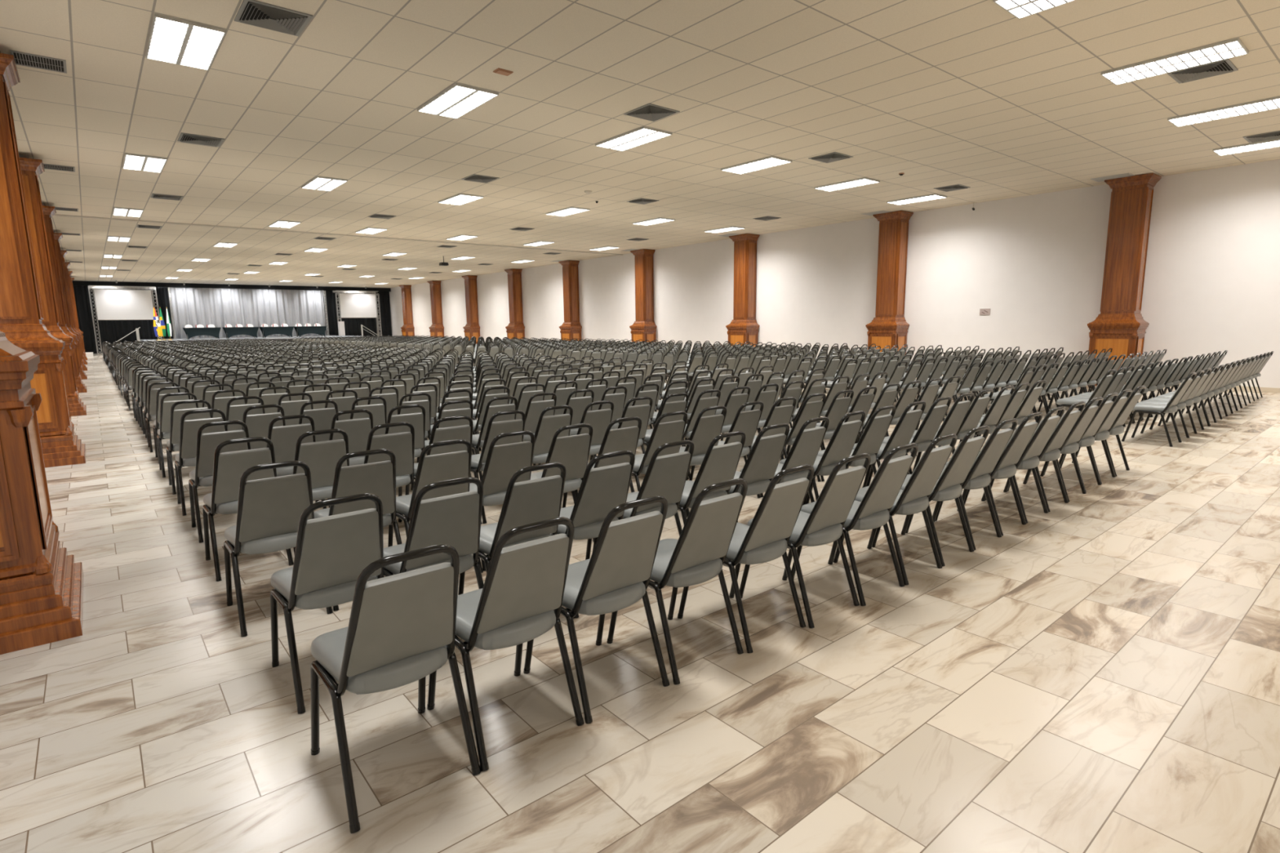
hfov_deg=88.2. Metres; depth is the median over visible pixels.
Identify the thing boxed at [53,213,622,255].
trim
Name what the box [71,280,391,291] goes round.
valance
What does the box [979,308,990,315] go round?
wall sign
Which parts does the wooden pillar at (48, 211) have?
inset panel, moulding, moulding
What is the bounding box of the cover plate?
[493,67,513,75]
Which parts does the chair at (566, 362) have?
frame, backrest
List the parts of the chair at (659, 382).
frame, backrest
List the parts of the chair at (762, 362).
backrest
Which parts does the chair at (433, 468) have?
leg, seat frame, seat, leg, frame, backrest, leg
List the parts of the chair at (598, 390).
frame, backrest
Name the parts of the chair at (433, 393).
backrest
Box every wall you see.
[88,285,378,353]
[389,159,1279,387]
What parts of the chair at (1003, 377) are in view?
seat, frame, backrest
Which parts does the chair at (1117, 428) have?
leg, leg, leg, seat, leg, backrest, frame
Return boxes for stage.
[139,335,359,342]
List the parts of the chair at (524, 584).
leg, seat frame, leg, seat, frame, leg, backrest, leg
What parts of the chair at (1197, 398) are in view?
leg, seat, leg, backrest, frame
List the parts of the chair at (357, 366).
backrest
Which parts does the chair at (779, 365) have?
seat, frame, backrest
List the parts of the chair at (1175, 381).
seat, backrest, frame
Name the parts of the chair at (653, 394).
backrest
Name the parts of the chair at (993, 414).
seat, frame, backrest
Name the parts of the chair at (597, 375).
backrest, frame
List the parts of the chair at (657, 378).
backrest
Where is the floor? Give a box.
[0,353,1279,852]
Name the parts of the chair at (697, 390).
seat, frame, backrest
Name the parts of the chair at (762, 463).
seat, frame, backrest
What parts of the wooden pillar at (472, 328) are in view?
moulding, moulding, inset panel, inset panel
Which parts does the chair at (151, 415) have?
leg, leg, seat, backrest, frame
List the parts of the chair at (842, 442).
leg, seat, leg, frame, backrest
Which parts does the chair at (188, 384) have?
backrest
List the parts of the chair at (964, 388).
seat, frame, backrest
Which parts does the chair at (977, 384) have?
seat, frame, backrest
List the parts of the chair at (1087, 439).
leg, leg, seat, leg, backrest, frame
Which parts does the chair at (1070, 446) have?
leg, leg, seat, leg, frame, backrest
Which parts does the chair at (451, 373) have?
backrest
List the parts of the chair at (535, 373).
backrest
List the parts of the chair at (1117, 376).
seat, backrest, frame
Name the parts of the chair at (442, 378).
backrest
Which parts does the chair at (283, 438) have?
seat, frame, backrest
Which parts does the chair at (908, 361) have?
frame, backrest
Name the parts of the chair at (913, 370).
seat, frame, backrest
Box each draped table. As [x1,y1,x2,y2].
[182,327,221,339]
[222,326,258,338]
[258,326,293,337]
[293,325,326,337]
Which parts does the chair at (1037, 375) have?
seat, leg, backrest, frame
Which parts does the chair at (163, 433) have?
leg, leg, seat, backrest, frame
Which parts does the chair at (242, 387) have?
backrest, frame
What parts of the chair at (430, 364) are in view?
backrest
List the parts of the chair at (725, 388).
seat, backrest, frame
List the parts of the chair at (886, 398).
frame, backrest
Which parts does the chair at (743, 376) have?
frame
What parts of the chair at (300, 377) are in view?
frame, backrest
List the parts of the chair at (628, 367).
frame, backrest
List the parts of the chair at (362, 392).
frame, backrest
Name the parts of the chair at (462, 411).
seat, frame, backrest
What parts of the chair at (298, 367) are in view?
frame, backrest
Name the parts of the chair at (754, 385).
seat, backrest, frame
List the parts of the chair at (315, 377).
backrest, frame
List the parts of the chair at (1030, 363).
backrest, frame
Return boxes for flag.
[153,306,161,340]
[159,308,166,340]
[166,308,173,340]
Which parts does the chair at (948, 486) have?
leg, leg, seat, leg, frame, backrest, leg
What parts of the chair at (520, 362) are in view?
backrest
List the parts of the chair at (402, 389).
backrest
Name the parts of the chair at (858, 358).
backrest, frame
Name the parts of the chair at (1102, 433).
leg, leg, seat, leg, backrest, frame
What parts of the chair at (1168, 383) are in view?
seat, backrest, frame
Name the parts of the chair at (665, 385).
backrest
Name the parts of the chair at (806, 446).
seat, frame, backrest, leg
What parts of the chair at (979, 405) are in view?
seat, backrest, frame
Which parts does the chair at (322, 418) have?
frame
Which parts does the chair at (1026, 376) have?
seat, backrest, frame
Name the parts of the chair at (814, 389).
seat, frame, backrest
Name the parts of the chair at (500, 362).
backrest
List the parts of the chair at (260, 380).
backrest, frame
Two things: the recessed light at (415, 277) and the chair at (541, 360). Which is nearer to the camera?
the chair at (541, 360)
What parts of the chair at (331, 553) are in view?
leg, seat frame, leg, seat, frame, backrest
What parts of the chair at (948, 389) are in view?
backrest, frame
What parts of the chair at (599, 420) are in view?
frame, seat, backrest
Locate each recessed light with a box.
[99,275,113,276]
[101,266,116,269]
[103,253,122,257]
[106,235,130,241]
[112,207,143,217]
[122,152,167,173]
[145,13,226,70]
[164,276,178,278]
[176,268,192,271]
[191,257,210,261]
[213,242,237,247]
[224,278,239,279]
[243,271,259,273]
[268,219,300,227]
[268,261,288,264]
[278,280,293,281]
[301,176,347,191]
[303,247,328,252]
[303,273,320,275]
[336,264,355,267]
[355,226,386,234]
[359,275,375,277]
[382,252,407,256]
[397,266,417,270]
[408,276,423,279]
[417,82,498,119]
[437,193,484,204]
[445,234,478,240]
[450,256,474,259]
[451,269,471,271]
[511,259,534,262]
[523,240,554,245]
[545,206,590,216]
[589,245,619,250]
[595,126,671,151]
[632,217,675,225]
[703,226,745,232]
[720,155,791,173]
[814,177,879,191]
[886,193,946,204]
[993,0,1074,18]
[1100,37,1248,84]
[1167,96,1279,126]
[1213,138,1279,155]
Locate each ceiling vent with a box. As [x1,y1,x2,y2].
[9,49,66,73]
[43,163,75,172]
[54,206,78,211]
[62,232,80,235]
[66,249,81,251]
[115,269,130,271]
[120,259,137,261]
[127,245,147,248]
[136,224,162,229]
[150,193,183,200]
[177,132,224,146]
[234,0,312,36]
[274,253,292,255]
[313,236,336,239]
[368,213,395,218]
[382,258,397,260]
[438,244,457,248]
[461,173,499,182]
[479,263,493,265]
[510,226,533,231]
[542,252,560,254]
[622,248,638,251]
[623,102,679,121]
[626,197,659,204]
[626,237,647,240]
[718,233,738,236]
[752,215,780,220]
[808,151,853,163]
[862,210,891,215]
[933,183,970,191]
[1090,173,1134,182]
[1167,58,1238,83]
[1242,130,1279,142]
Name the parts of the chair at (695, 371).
frame, backrest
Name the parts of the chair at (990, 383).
seat, frame, backrest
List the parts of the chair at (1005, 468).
leg, leg, seat, leg, frame, leg, backrest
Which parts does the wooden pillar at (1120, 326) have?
moulding, inset panel, moulding, inset panel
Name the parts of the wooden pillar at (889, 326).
moulding, inset panel, moulding, inset panel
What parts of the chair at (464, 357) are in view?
frame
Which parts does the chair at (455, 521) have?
seat frame, seat, backrest, leg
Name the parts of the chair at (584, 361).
backrest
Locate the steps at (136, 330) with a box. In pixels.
[117,327,143,342]
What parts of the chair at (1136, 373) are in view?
backrest, frame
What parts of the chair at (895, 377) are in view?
seat, frame, backrest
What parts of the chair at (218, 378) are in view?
backrest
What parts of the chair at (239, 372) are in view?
backrest, frame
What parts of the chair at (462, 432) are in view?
leg, seat, frame, backrest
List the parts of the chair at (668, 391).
seat, frame, backrest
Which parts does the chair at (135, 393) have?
leg, leg, backrest, frame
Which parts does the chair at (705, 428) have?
leg, seat, frame, backrest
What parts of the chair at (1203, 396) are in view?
leg, seat, leg, backrest, frame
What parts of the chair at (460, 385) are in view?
frame, backrest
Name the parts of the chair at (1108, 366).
backrest, frame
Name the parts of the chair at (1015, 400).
seat, backrest, frame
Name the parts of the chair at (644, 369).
frame, backrest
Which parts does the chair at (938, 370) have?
leg, seat, frame, backrest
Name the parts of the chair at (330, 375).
frame, backrest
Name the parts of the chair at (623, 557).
leg, seat frame, leg, leg, seat, frame, backrest, leg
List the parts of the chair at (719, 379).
frame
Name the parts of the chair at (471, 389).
frame, backrest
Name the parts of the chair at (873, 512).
leg, leg, seat, leg, frame, backrest, leg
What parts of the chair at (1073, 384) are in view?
leg, seat, backrest, frame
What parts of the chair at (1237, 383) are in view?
seat, leg, backrest, frame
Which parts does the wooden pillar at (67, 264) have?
moulding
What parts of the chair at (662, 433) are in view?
leg, seat, frame, backrest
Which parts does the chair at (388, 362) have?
backrest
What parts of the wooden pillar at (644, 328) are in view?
moulding, inset panel, moulding, inset panel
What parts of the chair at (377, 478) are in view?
leg, seat, frame, backrest, leg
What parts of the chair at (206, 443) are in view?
leg, seat frame, leg, seat, frame, backrest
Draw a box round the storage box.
[85,351,93,357]
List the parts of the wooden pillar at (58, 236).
moulding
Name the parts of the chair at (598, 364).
frame, backrest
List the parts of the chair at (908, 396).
seat, backrest, frame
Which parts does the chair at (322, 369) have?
backrest, frame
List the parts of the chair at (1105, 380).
seat, frame, backrest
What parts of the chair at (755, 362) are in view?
backrest, frame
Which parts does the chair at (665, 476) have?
leg, seat, frame, backrest, leg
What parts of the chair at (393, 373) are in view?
frame, backrest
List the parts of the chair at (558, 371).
backrest, frame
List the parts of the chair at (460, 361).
backrest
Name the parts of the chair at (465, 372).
frame, backrest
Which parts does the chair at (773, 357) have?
frame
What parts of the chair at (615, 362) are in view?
backrest, frame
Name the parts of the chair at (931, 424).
leg, seat, leg, frame, backrest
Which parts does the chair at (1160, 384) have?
seat, backrest, frame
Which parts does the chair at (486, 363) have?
backrest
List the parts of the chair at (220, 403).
backrest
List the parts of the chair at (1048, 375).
seat, leg, backrest, frame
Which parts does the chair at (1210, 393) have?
seat, leg, backrest, frame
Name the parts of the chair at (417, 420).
frame, backrest, seat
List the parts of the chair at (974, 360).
frame, backrest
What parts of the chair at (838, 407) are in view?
leg, seat, leg, frame, backrest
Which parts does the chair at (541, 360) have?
backrest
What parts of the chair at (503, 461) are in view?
leg, seat, backrest, frame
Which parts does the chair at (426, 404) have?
backrest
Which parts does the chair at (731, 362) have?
backrest, frame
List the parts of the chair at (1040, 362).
backrest, frame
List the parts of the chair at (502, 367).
frame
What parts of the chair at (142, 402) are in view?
leg, backrest, frame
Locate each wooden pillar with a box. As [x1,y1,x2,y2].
[0,52,85,467]
[0,330,84,654]
[18,154,86,416]
[41,202,87,392]
[53,230,87,379]
[60,249,87,370]
[65,262,87,364]
[68,271,87,359]
[71,277,86,356]
[399,284,414,336]
[426,280,444,337]
[461,275,479,343]
[504,268,524,340]
[558,260,582,341]
[629,248,657,342]
[725,233,759,346]
[865,210,913,355]
[1087,173,1161,386]
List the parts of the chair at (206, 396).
backrest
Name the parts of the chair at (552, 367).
backrest, frame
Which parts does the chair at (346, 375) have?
backrest, frame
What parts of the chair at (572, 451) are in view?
seat, backrest, frame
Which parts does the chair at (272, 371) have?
frame, backrest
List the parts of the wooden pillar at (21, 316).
inset panel, moulding, inset panel, moulding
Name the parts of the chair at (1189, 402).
leg, seat, leg, backrest, frame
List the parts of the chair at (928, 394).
seat, frame, backrest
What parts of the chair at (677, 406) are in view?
seat, frame, backrest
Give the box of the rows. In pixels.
[102,335,1274,413]
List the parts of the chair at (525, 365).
backrest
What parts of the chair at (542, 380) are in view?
backrest, frame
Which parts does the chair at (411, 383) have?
frame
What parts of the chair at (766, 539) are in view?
leg, leg, leg, seat, frame, backrest, leg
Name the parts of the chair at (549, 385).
frame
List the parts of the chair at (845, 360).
frame, backrest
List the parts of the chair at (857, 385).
backrest, frame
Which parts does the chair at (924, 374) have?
seat, frame, backrest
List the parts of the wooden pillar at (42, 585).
inset panel, moulding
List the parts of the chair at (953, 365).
seat, backrest, frame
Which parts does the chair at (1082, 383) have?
seat, backrest, frame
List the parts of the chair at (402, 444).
frame, backrest, leg, seat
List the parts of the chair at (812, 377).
frame, backrest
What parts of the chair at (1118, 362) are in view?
backrest, frame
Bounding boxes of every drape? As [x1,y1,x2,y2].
[73,285,97,353]
[88,288,161,353]
[155,287,174,338]
[322,290,336,335]
[333,292,377,337]
[375,291,391,337]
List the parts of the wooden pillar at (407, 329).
moulding, inset panel, inset panel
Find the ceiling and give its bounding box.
[0,0,1279,288]
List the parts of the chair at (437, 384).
backrest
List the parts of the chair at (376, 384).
backrest, frame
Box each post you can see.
[167,287,176,338]
[323,290,328,335]
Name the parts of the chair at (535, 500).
leg, seat frame, leg, seat, frame, backrest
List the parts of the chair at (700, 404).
seat, frame, backrest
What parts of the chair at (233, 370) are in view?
backrest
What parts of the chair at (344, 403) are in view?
frame, backrest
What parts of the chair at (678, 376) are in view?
backrest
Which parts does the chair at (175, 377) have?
backrest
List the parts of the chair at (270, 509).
leg, seat frame, leg, seat, frame, backrest, leg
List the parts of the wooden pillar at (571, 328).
moulding, moulding, inset panel, inset panel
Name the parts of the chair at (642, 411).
frame, backrest, seat, leg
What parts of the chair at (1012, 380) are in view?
seat, frame, backrest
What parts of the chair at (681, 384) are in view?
seat, backrest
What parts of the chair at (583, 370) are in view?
frame, backrest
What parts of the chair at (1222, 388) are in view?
seat, leg, backrest, frame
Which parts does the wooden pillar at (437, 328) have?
moulding, moulding, inset panel, inset panel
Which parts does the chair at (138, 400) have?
leg, leg, frame, backrest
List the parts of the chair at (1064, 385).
leg, seat, frame, backrest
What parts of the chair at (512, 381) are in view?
backrest, frame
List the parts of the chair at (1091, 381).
seat, frame, backrest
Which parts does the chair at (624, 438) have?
leg, frame, backrest, leg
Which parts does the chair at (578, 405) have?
seat, frame, backrest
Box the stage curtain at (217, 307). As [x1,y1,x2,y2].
[168,287,325,338]
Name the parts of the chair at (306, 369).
frame, backrest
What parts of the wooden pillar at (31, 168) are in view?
inset panel, moulding, moulding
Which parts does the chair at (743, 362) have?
backrest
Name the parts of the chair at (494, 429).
seat, leg, frame, backrest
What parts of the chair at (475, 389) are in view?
backrest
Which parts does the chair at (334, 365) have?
backrest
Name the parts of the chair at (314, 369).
backrest, frame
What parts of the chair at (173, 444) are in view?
leg, leg, seat, backrest, frame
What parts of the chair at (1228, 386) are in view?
seat, leg, backrest, frame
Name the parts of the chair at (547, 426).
seat, backrest, frame, leg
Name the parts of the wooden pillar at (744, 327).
moulding, inset panel, moulding, inset panel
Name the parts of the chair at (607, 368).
frame, backrest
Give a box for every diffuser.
[147,17,187,61]
[181,26,222,67]
[421,85,472,112]
[441,90,493,116]
[599,128,653,146]
[613,132,667,149]
[727,157,776,170]
[736,160,786,173]
[818,178,867,188]
[826,180,875,190]
[998,0,1025,6]
[1012,0,1063,15]
[1112,48,1245,82]
[1176,103,1279,124]
[1215,140,1279,151]
[1219,143,1279,154]
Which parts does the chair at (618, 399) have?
frame, backrest, seat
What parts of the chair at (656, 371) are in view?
backrest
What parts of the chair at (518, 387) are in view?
backrest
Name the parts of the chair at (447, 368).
backrest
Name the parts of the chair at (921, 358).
frame, backrest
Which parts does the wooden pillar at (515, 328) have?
moulding, inset panel, moulding, inset panel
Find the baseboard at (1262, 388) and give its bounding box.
[1019,374,1279,392]
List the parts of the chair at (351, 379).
frame, backrest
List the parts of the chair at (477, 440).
leg, seat, frame, backrest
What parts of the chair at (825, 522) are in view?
leg, leg, seat, leg, frame, backrest, leg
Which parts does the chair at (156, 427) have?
leg, seat, leg, backrest, frame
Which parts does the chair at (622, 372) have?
backrest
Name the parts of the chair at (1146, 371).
backrest, frame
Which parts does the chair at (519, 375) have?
frame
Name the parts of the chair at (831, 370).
seat, backrest, frame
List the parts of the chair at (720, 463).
leg, seat, backrest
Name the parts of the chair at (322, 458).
frame, backrest, seat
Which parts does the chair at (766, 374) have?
backrest, frame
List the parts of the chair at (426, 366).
frame, backrest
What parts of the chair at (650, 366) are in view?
backrest, frame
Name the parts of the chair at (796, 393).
backrest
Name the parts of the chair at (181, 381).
backrest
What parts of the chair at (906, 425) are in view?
leg, leg, seat, frame, backrest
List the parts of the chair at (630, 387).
backrest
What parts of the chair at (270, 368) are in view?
backrest, frame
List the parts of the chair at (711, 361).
frame, backrest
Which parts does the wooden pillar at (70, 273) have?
moulding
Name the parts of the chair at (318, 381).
backrest, frame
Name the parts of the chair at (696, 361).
backrest, frame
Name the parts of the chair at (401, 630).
leg, leg, seat, seat frame, frame, backrest, leg, leg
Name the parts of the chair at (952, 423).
leg, seat, backrest, frame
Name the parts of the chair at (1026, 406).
seat, frame, backrest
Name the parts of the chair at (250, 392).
backrest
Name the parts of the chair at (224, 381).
backrest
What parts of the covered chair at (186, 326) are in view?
backrest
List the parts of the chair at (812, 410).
leg, seat, frame, backrest, leg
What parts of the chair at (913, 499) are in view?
leg, leg, seat, leg, frame, backrest, leg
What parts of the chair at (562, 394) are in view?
frame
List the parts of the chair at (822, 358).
frame, backrest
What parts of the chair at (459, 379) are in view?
backrest, frame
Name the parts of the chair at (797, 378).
backrest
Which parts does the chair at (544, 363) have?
backrest, frame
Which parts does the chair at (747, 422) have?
leg, seat, frame, backrest, leg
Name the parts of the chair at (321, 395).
backrest, frame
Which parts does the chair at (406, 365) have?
frame, backrest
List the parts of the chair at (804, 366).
seat, backrest, frame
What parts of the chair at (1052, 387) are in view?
leg, seat, leg, backrest, frame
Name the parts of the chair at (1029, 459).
leg, leg, seat, leg, leg, frame, backrest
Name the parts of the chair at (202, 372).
backrest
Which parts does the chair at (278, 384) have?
frame, backrest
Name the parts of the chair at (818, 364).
frame, backrest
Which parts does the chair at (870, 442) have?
leg, seat, frame, leg, backrest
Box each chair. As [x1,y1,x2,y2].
[132,368,157,421]
[135,370,162,426]
[139,373,168,434]
[142,377,174,442]
[145,382,179,452]
[152,386,191,463]
[156,392,198,477]
[165,400,213,494]
[166,367,188,382]
[172,369,195,386]
[174,408,227,515]
[177,372,203,392]
[184,324,194,338]
[184,375,212,397]
[188,420,250,542]
[191,379,221,408]
[196,324,205,339]
[197,365,218,379]
[202,383,235,407]
[202,436,293,581]
[204,368,227,384]
[208,324,217,338]
[211,389,246,417]
[213,370,236,389]
[221,373,248,390]
[223,460,333,636]
[224,324,234,338]
[226,364,247,374]
[226,395,265,431]
[231,377,259,396]
[235,324,244,338]
[235,366,257,377]
[241,404,285,449]
[245,381,275,404]
[246,368,269,382]
[247,324,253,337]
[255,363,275,373]
[257,372,281,387]
[257,386,291,413]
[265,365,286,377]
[266,414,326,509]
[268,375,295,393]
[270,493,383,714]
[271,324,279,337]
[277,367,298,381]
[277,392,313,426]
[282,362,300,373]
[285,378,314,400]
[290,370,313,386]
[292,428,349,555]
[293,364,313,375]
[298,400,338,441]
[302,383,332,408]
[304,323,313,337]
[304,373,328,391]
[306,366,328,379]
[307,360,325,371]
[310,544,481,833]
[314,323,320,337]
[314,448,401,611]
[315,408,373,507]
[320,363,339,373]
[321,368,343,383]
[323,377,350,397]
[324,389,357,420]
[332,360,348,369]
[334,364,355,377]
[337,372,360,388]
[342,381,370,405]
[346,361,364,372]
[350,395,386,435]
[351,367,372,381]
[355,359,372,368]
[359,375,383,394]
[361,364,381,375]
[364,422,414,522]
[367,386,398,420]
[368,369,391,386]
[370,360,387,370]
[376,476,484,589]
[377,358,394,366]
[379,365,399,384]
[379,378,406,405]
[385,404,425,490]
[386,362,405,373]
[387,439,483,573]
[391,373,415,401]
[394,360,410,373]
[397,392,431,439]
[399,368,420,385]
[404,415,482,524]
[406,364,425,383]
[408,383,437,439]
[411,361,428,377]
[415,377,440,413]
[416,358,432,372]
[417,400,475,477]
[422,371,444,403]
[425,389,475,454]
[426,367,447,393]
[426,516,584,771]
[431,363,449,389]
[431,381,473,435]
[435,360,451,382]
[438,357,453,378]
[440,374,473,420]
[441,369,474,399]
[446,365,472,391]
[450,356,473,377]
[456,362,475,408]
[457,359,472,366]
[457,462,573,619]
[469,430,534,571]
[471,395,517,480]
[471,409,525,524]
[472,364,497,393]
[472,368,500,408]
[472,373,501,434]
[472,378,506,451]
[472,386,510,453]
[473,355,493,377]
[473,358,493,382]
[473,360,495,387]
[497,357,513,373]
[500,360,516,378]
[501,363,520,384]
[505,366,525,392]
[506,371,529,404]
[510,377,537,404]
[515,383,545,419]
[517,356,533,369]
[520,359,537,371]
[523,392,556,465]
[523,495,669,724]
[525,361,542,382]
[529,364,550,382]
[530,423,594,542]
[532,404,576,504]
[536,369,555,390]
[537,355,551,365]
[537,389,594,464]
[542,357,557,369]
[543,374,567,400]
[549,360,564,374]
[550,450,635,617]
[551,381,577,415]
[555,355,568,364]
[555,364,572,381]
[560,368,580,387]
[561,356,575,368]
[562,416,641,507]
[568,360,583,373]
[571,373,594,397]
[574,400,613,497]
[577,362,594,378]
[579,355,593,367]
[582,378,608,410]
[585,366,604,385]
[588,358,603,371]
[589,396,652,462]
[591,440,694,553]
[594,386,626,457]
[598,361,614,377]
[599,370,620,394]
[606,478,747,684]
[608,357,622,370]
[608,364,626,383]
[613,376,636,408]
[619,360,635,382]
[623,368,644,402]
[630,363,647,389]
[631,374,663,412]
[631,383,659,429]
[631,411,687,517]
[638,359,653,381]
[640,392,688,479]
[648,362,666,379]
[648,367,666,399]
[649,380,688,446]
[656,372,688,420]
[659,365,688,399]
[662,360,686,391]
[674,431,745,524]
[677,464,813,653]
[679,405,726,516]
[681,389,720,479]
[683,377,715,439]
[684,364,709,407]
[684,370,712,424]
[687,353,704,387]
[687,376,739,439]
[688,400,763,497]
[690,352,718,379]
[707,354,737,382]
[710,363,728,384]
[711,368,733,396]
[720,383,778,440]
[720,386,750,462]
[728,423,789,522]
[732,353,750,382]
[735,352,764,379]
[735,367,754,394]
[739,453,871,628]
[740,416,829,502]
[741,373,764,433]
[747,396,795,497]
[751,355,771,380]
[755,365,773,391]
[759,372,785,431]
[767,351,778,370]
[771,355,786,391]
[775,369,804,407]
[777,380,804,428]
[778,410,865,505]
[779,354,800,394]
[780,352,814,394]
[780,392,826,481]
[782,357,812,387]
[784,389,853,481]
[791,377,827,450]
[791,443,918,606]
[795,368,825,422]
[795,376,849,449]
[803,355,826,399]
[805,405,895,504]
[807,351,827,392]
[808,355,841,393]
[816,386,876,438]
[819,373,870,417]
[821,359,857,390]
[822,354,853,382]
[833,433,957,585]
[835,353,866,377]
[836,357,871,397]
[844,382,900,444]
[846,356,885,395]
[847,400,925,488]
[857,380,921,453]
[864,355,898,402]
[865,371,888,408]
[866,352,879,373]
[866,360,907,400]
[866,396,951,486]
[871,425,990,566]
[878,355,911,401]
[884,360,922,406]
[888,377,942,456]
[893,358,935,404]
[897,352,934,396]
[902,354,924,398]
[905,417,1017,550]
[910,375,960,448]
[911,392,974,471]
[914,357,947,401]
[918,388,993,461]
[920,356,961,402]
[920,363,968,416]
[935,361,981,400]
[935,412,1043,536]
[940,355,972,400]
[942,386,1014,452]
[951,354,982,400]
[958,360,993,413]
[960,359,1006,411]
[964,353,994,394]
[964,406,1065,523]
[973,358,1017,399]
[976,382,1030,437]
[978,379,1046,435]
[982,365,1035,430]
[985,356,1027,404]
[985,401,1085,511]
[996,355,1038,391]
[996,364,1047,421]
[1006,355,1047,402]
[1007,396,1102,502]
[1009,362,1058,418]
[1022,361,1070,417]
[1026,392,1118,492]
[1036,360,1081,411]
[1039,353,1057,401]
[1040,359,1090,409]
[1044,388,1132,484]
[1048,357,1099,408]
[1056,368,1115,415]
[1060,385,1146,476]
[1062,356,1108,398]
[1069,367,1126,401]
[1071,355,1116,396]
[1078,365,1134,426]
[1080,354,1125,393]
[1091,364,1145,426]
[1121,362,1154,422]
[1121,372,1196,446]
[1123,360,1162,419]
[1124,360,1171,417]
[1136,369,1204,438]
[1141,356,1186,401]
[1146,355,1193,399]
[1149,366,1218,432]
[1149,368,1211,435]
[1152,358,1178,396]
[1160,364,1224,426]
[1167,363,1230,424]
[1174,361,1235,422]
[1184,360,1241,416]
[1191,358,1246,413]
[1197,357,1250,412]
[1199,355,1255,408]
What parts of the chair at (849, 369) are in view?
seat, backrest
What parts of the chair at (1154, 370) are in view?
seat, frame, backrest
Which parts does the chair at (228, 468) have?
leg, seat frame, leg, seat, frame, backrest, leg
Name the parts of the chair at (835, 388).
seat, leg, backrest, frame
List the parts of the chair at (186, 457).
leg, leg, seat, backrest, frame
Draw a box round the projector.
[439,256,448,266]
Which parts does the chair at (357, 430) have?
frame, backrest, seat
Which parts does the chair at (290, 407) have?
frame, backrest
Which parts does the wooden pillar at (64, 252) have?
moulding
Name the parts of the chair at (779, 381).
frame, backrest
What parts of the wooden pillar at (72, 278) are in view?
moulding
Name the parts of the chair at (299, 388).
frame, backrest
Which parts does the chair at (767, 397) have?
seat, frame, backrest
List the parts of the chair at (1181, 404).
leg, seat, leg, backrest, frame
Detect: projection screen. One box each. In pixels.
[93,288,153,319]
[339,293,377,317]
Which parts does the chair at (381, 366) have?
backrest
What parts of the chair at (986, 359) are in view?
frame, backrest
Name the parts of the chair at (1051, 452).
leg, leg, leg, seat, leg, frame, backrest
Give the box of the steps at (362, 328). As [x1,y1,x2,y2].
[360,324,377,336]
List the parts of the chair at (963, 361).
backrest, frame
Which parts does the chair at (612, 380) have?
frame, backrest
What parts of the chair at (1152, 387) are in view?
seat, backrest, frame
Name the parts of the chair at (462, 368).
backrest, frame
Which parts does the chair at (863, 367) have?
frame, backrest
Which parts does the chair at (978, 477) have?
leg, leg, seat, leg, frame, backrest, leg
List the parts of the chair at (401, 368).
backrest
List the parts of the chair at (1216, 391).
seat, leg, backrest, frame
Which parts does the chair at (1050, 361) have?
backrest, frame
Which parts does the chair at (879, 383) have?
seat, backrest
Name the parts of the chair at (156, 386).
leg, leg, backrest, frame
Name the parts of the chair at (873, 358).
backrest, frame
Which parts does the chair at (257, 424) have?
frame, backrest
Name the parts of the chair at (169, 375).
backrest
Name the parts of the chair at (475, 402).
seat, frame, backrest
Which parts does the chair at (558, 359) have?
backrest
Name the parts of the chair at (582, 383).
frame, backrest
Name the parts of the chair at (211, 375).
backrest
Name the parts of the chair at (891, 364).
backrest, frame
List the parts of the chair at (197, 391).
frame, backrest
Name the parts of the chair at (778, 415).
seat, frame, backrest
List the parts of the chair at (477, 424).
seat, frame, backrest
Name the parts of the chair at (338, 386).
frame, backrest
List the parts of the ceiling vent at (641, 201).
frame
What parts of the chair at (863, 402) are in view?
seat, frame, backrest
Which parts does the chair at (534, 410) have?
seat, backrest, frame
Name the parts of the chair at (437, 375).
backrest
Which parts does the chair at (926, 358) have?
backrest, frame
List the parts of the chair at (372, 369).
backrest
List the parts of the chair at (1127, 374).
seat, backrest, frame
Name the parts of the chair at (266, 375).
backrest, frame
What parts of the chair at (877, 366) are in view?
frame, backrest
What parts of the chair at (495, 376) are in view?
seat, backrest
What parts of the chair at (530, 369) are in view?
backrest, frame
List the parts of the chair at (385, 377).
backrest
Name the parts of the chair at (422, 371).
frame, backrest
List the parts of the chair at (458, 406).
backrest, frame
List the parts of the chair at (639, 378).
frame, backrest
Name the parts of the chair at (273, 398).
frame, backrest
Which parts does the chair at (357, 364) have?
backrest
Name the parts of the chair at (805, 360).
backrest, frame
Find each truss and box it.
[88,284,162,354]
[335,290,382,337]
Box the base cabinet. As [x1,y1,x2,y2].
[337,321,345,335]
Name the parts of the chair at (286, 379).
frame, backrest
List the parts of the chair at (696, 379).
backrest, frame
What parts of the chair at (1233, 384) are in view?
seat, leg, backrest, frame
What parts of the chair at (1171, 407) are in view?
leg, leg, seat frame, seat, leg, frame, leg, backrest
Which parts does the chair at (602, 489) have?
seat, leg, frame, backrest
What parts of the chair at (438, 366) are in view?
backrest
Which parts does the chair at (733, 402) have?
seat, frame, backrest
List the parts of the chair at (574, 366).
backrest, frame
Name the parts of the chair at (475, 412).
seat, leg, frame, backrest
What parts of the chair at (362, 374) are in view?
backrest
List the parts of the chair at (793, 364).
seat, frame, backrest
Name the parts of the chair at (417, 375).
backrest, frame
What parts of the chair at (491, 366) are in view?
backrest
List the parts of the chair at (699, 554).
leg, seat frame, leg, leg, seat, frame, backrest, leg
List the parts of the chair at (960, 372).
seat, frame, backrest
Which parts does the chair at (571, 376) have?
frame, backrest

